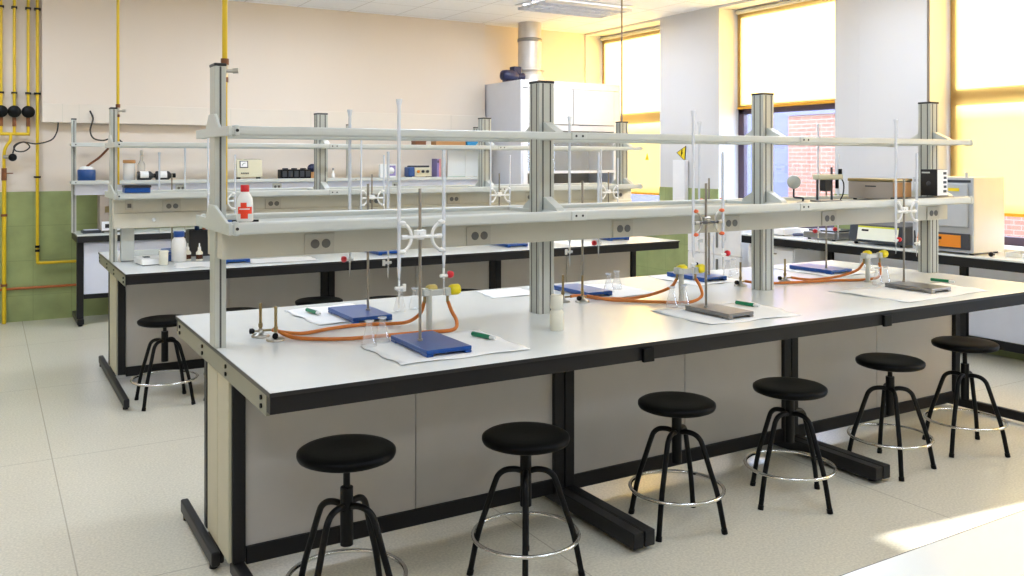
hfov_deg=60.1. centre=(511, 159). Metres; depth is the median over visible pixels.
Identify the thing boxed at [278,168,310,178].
battery pack
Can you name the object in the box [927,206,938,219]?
socket
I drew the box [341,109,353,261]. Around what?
burette
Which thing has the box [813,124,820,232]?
burette
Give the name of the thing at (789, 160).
brick building
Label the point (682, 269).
tap
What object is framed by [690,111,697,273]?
burette
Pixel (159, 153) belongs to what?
burette
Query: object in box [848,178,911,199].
bath
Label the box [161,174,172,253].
stand
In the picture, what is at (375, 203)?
socket
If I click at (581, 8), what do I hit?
light
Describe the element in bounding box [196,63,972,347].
rack
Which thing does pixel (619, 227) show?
outlet
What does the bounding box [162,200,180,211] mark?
socket
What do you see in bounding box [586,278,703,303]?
hose
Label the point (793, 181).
mirror
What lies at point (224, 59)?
pipe
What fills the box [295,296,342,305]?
stool
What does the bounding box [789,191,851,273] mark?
stand
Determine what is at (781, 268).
paper towel
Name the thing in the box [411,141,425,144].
case
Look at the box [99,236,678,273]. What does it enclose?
countertop
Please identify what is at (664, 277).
paper towel
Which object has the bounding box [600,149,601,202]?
burette
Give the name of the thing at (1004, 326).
window bench
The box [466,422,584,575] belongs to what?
stool
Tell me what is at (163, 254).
plastic cup
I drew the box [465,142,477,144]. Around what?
carton
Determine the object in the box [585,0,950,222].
wall
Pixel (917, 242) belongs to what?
burette
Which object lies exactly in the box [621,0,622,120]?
conduit
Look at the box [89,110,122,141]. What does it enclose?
power cable
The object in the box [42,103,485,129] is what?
cable tray
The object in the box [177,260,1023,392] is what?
countertop
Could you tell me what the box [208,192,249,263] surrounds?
stand
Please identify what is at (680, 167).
electrical panel
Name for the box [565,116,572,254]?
burette
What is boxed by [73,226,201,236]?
countertop
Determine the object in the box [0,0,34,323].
gas manifold
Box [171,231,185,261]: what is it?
bottle
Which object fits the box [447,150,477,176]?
frosted panel
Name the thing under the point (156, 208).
rack
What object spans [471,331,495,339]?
marker pen
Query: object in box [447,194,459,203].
socket
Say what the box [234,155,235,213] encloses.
burette
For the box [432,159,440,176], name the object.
book
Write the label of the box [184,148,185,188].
burette
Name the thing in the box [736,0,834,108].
roller blind
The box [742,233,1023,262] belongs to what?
countertop
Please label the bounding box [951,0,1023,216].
roller blind
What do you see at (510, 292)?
paper towel
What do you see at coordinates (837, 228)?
burette
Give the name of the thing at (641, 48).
roller blind
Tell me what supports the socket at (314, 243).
attached to the rack at (541, 221)
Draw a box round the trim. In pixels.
[636,187,1023,359]
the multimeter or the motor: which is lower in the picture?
the multimeter
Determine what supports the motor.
on the fume hood
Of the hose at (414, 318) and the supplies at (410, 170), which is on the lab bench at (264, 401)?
the hose at (414, 318)
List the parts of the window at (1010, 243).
sill, frame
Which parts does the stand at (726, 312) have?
arc arm, rod, arc arm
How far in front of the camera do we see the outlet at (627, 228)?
4.40 m
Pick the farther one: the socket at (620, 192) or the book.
the book
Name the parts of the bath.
lid, panel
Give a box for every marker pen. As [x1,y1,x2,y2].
[228,219,258,221]
[305,308,320,314]
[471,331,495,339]
[735,300,759,306]
[930,278,954,282]
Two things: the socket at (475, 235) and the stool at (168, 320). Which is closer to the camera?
the socket at (475, 235)
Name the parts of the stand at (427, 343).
arc arm, rod, arc arm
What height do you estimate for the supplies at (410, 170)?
0.140 m
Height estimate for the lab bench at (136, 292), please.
0.860 m
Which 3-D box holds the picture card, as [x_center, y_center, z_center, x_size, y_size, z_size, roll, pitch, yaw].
[-1.452,0.127,10.328,0.200,0.155,0.052,0,0,-31]
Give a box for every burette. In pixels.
[158,152,160,189]
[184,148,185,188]
[207,138,208,209]
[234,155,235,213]
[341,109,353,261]
[360,140,361,209]
[382,152,391,265]
[383,155,384,208]
[395,99,405,291]
[439,150,453,278]
[490,142,490,205]
[509,155,510,204]
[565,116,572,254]
[592,153,600,245]
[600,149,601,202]
[617,158,617,201]
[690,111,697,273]
[696,122,702,246]
[720,152,730,256]
[720,154,725,240]
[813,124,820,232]
[833,154,839,230]
[893,119,901,242]
[914,153,919,244]
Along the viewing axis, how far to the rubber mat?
5.44 m
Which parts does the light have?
frame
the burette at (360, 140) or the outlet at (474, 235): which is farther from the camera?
the burette at (360, 140)
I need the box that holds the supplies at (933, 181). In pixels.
[921,169,946,195]
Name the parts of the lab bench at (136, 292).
leg, rail, leg, panel, panel, leg, panel, rail, panel, leg, panel, panel, leg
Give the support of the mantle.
on the wall rack at (97, 187)
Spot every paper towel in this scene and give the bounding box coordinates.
[174,261,209,267]
[250,256,315,263]
[284,303,374,324]
[360,330,528,364]
[476,288,528,297]
[586,283,655,296]
[648,274,742,285]
[650,302,799,323]
[775,267,877,276]
[829,283,986,301]
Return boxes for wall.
[0,0,584,191]
[42,0,484,115]
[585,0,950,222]
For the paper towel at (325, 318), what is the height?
0.006 m
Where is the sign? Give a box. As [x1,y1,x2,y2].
[677,146,685,159]
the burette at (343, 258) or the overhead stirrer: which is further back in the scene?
the overhead stirrer
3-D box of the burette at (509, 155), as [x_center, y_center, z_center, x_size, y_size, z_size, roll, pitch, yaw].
[-0.013,0.264,7.671,0.044,0.608,0.014,0,0,-31]
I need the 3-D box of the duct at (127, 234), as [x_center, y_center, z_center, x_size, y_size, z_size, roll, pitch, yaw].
[-2.814,0.617,6.473,0.090,0.246,0.054,0,0,-31]
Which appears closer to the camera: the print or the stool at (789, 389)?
the stool at (789, 389)
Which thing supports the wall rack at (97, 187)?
on the bench at (91, 276)
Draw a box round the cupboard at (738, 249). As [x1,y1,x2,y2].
[688,230,750,270]
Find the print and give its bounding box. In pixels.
[390,166,395,175]
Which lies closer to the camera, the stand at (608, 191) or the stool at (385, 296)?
the stool at (385, 296)
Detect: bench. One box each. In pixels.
[72,226,201,326]
[98,236,679,409]
[176,259,1023,575]
[741,233,1023,353]
[840,510,1023,575]
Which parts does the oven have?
door, control panel, frame, casing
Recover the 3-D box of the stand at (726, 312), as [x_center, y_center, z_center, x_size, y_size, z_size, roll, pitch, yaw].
[0.970,0.425,4.237,0.215,0.625,0.300,0,0,-31]
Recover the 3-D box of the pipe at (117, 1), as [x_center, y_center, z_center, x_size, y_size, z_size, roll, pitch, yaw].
[-2.877,-0.784,6.507,0.072,1.929,0.031,0,0,1]
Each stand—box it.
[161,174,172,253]
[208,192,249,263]
[328,184,391,323]
[361,174,396,254]
[391,188,471,357]
[491,173,527,247]
[554,181,611,295]
[601,172,628,240]
[667,178,726,281]
[685,183,753,319]
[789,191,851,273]
[885,179,950,293]
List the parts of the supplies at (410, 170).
handle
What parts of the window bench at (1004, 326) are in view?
leg, rail, panel, leg, panel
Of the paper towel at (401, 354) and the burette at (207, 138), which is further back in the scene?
the burette at (207, 138)
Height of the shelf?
0.015 m
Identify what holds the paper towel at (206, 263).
on the lab bench at (136, 292)
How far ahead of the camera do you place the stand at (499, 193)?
7.59 m
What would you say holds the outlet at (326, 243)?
attached to the rack at (541, 221)
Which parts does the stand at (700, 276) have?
rod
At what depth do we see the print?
10.34 m
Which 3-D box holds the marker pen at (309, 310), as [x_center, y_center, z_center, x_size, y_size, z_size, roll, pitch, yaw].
[-0.952,0.727,4.243,0.019,0.019,0.140,0,0,-38]
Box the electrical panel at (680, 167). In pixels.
[673,160,687,199]
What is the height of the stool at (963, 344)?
0.598 m
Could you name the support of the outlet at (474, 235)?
attached to the rack at (541, 221)
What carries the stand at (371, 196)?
on the lab bench at (136, 292)
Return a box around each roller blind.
[600,26,659,194]
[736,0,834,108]
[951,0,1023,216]
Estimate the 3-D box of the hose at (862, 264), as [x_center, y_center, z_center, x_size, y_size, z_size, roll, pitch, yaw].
[1.921,0.680,5.407,0.448,0.118,0.065,0,0,-1]
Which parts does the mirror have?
bent arm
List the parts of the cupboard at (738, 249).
drawer, door, handle, drawer, door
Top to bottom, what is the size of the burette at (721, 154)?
0.608 m
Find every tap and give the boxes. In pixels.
[422,284,460,329]
[674,264,704,303]
[861,250,888,281]
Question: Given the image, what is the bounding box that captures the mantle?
[77,148,108,180]
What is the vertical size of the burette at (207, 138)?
0.808 m
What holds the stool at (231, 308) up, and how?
on the floor
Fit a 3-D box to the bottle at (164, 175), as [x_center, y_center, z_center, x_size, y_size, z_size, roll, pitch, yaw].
[-3.546,0.158,9.059,0.193,0.092,0.091,0,0,-31]
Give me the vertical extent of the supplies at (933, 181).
0.165 m
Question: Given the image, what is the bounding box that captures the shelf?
[228,198,883,221]
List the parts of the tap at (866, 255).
post, tap handle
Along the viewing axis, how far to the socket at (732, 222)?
4.77 m
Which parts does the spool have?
knob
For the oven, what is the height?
0.645 m
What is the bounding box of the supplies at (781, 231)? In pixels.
[774,228,802,235]
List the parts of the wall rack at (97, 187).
post, post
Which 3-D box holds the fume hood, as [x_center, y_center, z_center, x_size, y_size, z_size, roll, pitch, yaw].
[0.524,0.315,11.406,1.500,2.570,0.955,0,0,-31]
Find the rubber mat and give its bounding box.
[890,196,950,198]
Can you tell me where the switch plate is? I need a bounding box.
[125,199,132,210]
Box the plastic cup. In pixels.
[159,250,168,264]
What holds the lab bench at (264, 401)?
on the floor
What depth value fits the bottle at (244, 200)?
3.31 m
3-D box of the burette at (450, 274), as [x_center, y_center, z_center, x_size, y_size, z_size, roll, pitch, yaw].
[-0.260,0.249,3.523,0.057,0.578,0.030,0,0,-31]
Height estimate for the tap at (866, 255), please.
0.188 m
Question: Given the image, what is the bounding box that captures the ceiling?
[228,0,742,33]
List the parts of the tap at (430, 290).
post, tap handle, tap handle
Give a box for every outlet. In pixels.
[311,239,319,247]
[322,239,330,247]
[471,232,478,239]
[480,231,487,239]
[617,225,622,231]
[624,225,630,231]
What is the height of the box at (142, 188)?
0.055 m
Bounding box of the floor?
[0,314,1023,575]
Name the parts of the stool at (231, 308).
seat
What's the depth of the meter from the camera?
9.48 m
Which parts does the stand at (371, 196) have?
rod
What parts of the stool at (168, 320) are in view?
leg, leg, seat, leg, leg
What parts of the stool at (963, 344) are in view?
leg, leg, screw rod, seat, leg, leg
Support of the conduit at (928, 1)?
attached to the ceiling
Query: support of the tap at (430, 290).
on the lab bench at (264, 401)
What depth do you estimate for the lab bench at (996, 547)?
1.65 m
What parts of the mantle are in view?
lid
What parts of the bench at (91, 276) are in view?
rail, leg, rail, panel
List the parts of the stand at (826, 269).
rod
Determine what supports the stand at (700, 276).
on the paper towel at (664, 277)
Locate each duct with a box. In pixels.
[120,228,133,261]
[517,21,544,80]
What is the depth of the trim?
10.73 m
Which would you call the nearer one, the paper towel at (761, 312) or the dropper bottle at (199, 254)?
the paper towel at (761, 312)
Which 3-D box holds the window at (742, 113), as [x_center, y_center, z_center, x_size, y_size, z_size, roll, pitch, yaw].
[2.893,-0.495,9.422,0.390,2.490,1.635,0,0,-31]
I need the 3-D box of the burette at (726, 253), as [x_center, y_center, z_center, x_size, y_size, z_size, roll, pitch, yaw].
[1.039,0.249,4.318,0.057,0.578,0.030,0,0,-31]
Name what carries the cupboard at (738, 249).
on the floor
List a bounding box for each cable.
[12,123,58,153]
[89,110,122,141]
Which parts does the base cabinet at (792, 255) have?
drawer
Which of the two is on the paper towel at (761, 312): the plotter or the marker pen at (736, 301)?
the marker pen at (736, 301)
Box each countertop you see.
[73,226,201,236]
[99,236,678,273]
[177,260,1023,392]
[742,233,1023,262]
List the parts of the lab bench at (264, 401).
leg, rail, leg, valve knob, bunsen burner, valve knob, bunsen burner, panel, panel, leg, bunsen burner, bunsen burner, panel, rail, panel, bunsen burner, bunsen burner, leg, panel, panel, leg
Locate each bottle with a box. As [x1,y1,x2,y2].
[136,171,155,179]
[155,171,175,179]
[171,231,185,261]
[186,243,190,260]
[196,243,202,260]
[237,185,252,221]
[550,294,563,330]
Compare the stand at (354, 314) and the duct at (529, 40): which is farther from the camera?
the duct at (529, 40)
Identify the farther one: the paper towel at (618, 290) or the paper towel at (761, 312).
the paper towel at (618, 290)
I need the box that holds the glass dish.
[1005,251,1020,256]
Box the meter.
[236,159,261,178]
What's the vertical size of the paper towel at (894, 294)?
0.006 m
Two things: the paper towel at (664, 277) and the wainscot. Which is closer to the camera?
the paper towel at (664, 277)
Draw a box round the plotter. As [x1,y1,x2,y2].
[803,228,849,240]
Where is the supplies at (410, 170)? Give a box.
[404,165,431,176]
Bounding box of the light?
[515,0,634,18]
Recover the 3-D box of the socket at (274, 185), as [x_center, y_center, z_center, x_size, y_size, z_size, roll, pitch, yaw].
[-2.562,0.290,9.651,0.100,0.070,0.006,0,0,-31]
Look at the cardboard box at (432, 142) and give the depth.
10.68 m
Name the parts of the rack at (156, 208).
bracket arm, bracket arm, post, bracket arm, bracket arm, post, joint plate, joint plate, rail, rail, rail, rail, bracket arm, bracket arm, post, joint plate, post, bracket arm, bracket arm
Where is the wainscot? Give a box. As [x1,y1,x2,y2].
[0,191,189,322]
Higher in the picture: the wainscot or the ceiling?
the ceiling
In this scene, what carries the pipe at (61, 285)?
attached to the wall at (562, 53)
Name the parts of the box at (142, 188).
lid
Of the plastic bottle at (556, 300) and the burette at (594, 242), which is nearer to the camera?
the plastic bottle at (556, 300)
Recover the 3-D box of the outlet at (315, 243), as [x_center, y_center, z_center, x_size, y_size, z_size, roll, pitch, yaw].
[-0.798,0.340,3.588,0.037,0.037,0.002,0,0,-31]
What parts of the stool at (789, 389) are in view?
leg, leg, seat, leg, leg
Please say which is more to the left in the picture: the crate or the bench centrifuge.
the crate
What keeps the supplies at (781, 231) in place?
on the window bench at (1004, 326)
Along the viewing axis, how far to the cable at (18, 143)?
8.68 m
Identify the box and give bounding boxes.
[122,184,150,192]
[431,141,465,144]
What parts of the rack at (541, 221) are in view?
bracket arm, bracket arm, post, bracket arm, bracket arm, rail, post, rail, joint plate, joint plate, rail, rail, bracket arm, bracket arm, post, joint plate, joint plate, bracket arm, post, bracket arm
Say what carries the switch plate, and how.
attached to the rack at (156, 208)
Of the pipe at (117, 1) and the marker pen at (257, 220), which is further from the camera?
the pipe at (117, 1)
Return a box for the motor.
[500,66,524,81]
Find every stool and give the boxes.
[130,314,198,410]
[203,307,258,400]
[286,434,407,575]
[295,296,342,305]
[364,295,403,299]
[461,289,479,291]
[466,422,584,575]
[628,391,727,541]
[744,377,836,513]
[847,352,936,481]
[922,336,1010,457]
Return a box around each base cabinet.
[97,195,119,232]
[748,244,824,266]
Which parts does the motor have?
motor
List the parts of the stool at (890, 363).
leg, leg, seat, leg, leg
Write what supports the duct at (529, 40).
on the fume hood
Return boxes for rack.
[69,118,477,232]
[105,107,648,261]
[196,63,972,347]
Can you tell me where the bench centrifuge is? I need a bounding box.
[848,222,912,247]
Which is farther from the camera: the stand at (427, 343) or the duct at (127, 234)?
the duct at (127, 234)
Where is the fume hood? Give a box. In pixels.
[485,79,619,183]
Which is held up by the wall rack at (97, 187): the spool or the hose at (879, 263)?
the spool
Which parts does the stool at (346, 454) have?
leg, leg, seat, screw rod, leg, leg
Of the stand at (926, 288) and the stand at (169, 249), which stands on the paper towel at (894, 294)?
the stand at (926, 288)
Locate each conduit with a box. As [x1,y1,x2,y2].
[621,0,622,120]
[927,0,929,101]
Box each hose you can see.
[272,302,425,334]
[279,301,458,340]
[570,278,677,299]
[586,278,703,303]
[745,262,881,284]
[791,262,863,279]
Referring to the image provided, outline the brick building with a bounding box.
[631,109,1023,236]
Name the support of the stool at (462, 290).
on the floor
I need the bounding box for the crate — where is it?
[186,229,209,256]
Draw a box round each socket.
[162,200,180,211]
[265,198,280,208]
[272,183,281,187]
[304,233,334,253]
[366,196,379,205]
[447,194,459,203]
[466,226,490,244]
[612,220,632,236]
[613,190,623,198]
[725,215,739,230]
[821,211,836,225]
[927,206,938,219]
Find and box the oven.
[913,172,1003,254]
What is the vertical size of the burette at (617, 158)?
0.588 m
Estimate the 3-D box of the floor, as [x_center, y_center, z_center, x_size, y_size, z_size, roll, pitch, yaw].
[0.285,1.660,4.146,10.320,0.120,13.640,0,0,-31]
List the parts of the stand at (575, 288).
rod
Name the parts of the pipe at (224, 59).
valve handle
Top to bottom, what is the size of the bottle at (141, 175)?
0.092 m
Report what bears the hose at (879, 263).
on the lab bench at (264, 401)
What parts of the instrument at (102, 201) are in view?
socket panel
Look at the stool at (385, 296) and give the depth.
6.58 m
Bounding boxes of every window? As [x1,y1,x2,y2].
[738,103,834,232]
[1004,236,1023,252]
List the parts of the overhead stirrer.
post, motor, post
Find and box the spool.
[307,164,313,177]
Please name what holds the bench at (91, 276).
on the floor
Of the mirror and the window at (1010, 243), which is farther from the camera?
the window at (1010, 243)
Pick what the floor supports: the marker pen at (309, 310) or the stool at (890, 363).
the stool at (890, 363)
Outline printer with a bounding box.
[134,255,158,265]
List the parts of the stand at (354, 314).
rod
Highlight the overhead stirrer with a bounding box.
[810,167,844,201]
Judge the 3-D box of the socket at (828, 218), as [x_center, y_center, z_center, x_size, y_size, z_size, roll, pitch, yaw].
[1.850,0.340,5.163,0.126,0.083,0.006,0,0,-31]
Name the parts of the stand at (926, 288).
arc arm, rod, arc arm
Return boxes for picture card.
[379,164,395,176]
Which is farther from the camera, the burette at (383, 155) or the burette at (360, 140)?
the burette at (383, 155)
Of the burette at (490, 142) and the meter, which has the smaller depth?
the burette at (490, 142)
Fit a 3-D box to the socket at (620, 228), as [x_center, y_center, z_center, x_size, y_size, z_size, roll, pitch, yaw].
[0.550,0.340,4.393,0.126,0.083,0.006,0,0,-31]
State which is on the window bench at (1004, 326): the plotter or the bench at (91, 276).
the plotter
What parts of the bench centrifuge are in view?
panel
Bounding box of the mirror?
[787,175,805,202]
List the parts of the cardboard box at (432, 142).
lid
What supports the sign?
attached to the wall at (699, 48)
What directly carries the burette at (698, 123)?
attached to the stand at (700, 276)
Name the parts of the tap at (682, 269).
post, tap handle, tap handle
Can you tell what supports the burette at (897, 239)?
attached to the stand at (926, 288)
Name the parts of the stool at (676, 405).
leg, leg, seat, leg, leg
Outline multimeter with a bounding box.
[81,229,100,233]
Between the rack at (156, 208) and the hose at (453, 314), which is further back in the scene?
the rack at (156, 208)
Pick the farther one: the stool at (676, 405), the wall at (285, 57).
the wall at (285, 57)
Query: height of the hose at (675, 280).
0.130 m
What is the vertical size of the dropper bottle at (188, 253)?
0.128 m
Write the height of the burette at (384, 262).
0.608 m
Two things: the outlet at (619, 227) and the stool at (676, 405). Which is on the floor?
the stool at (676, 405)
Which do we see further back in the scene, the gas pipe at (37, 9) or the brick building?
the brick building
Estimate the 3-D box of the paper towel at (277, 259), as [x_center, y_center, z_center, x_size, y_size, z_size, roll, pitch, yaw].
[-1.708,0.736,6.545,0.502,0.006,0.320,0,0,-31]
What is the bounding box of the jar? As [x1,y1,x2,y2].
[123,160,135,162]
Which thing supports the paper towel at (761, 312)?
on the lab bench at (264, 401)
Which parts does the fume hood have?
door, door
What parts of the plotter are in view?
lid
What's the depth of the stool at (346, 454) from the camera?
3.04 m
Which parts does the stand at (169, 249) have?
rod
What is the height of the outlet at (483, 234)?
0.037 m
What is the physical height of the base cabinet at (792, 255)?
0.760 m
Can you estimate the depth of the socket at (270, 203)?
6.91 m
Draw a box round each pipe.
[0,284,75,290]
[34,0,75,263]
[116,0,125,184]
[221,0,238,204]
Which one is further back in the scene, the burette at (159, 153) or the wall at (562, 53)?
the wall at (562, 53)
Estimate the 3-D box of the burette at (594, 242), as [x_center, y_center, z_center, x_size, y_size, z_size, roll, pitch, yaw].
[0.465,0.249,4.867,0.057,0.578,0.030,0,0,-31]
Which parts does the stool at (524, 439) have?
leg, leg, seat, leg, leg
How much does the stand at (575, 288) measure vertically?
0.625 m
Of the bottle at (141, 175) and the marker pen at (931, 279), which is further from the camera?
the bottle at (141, 175)

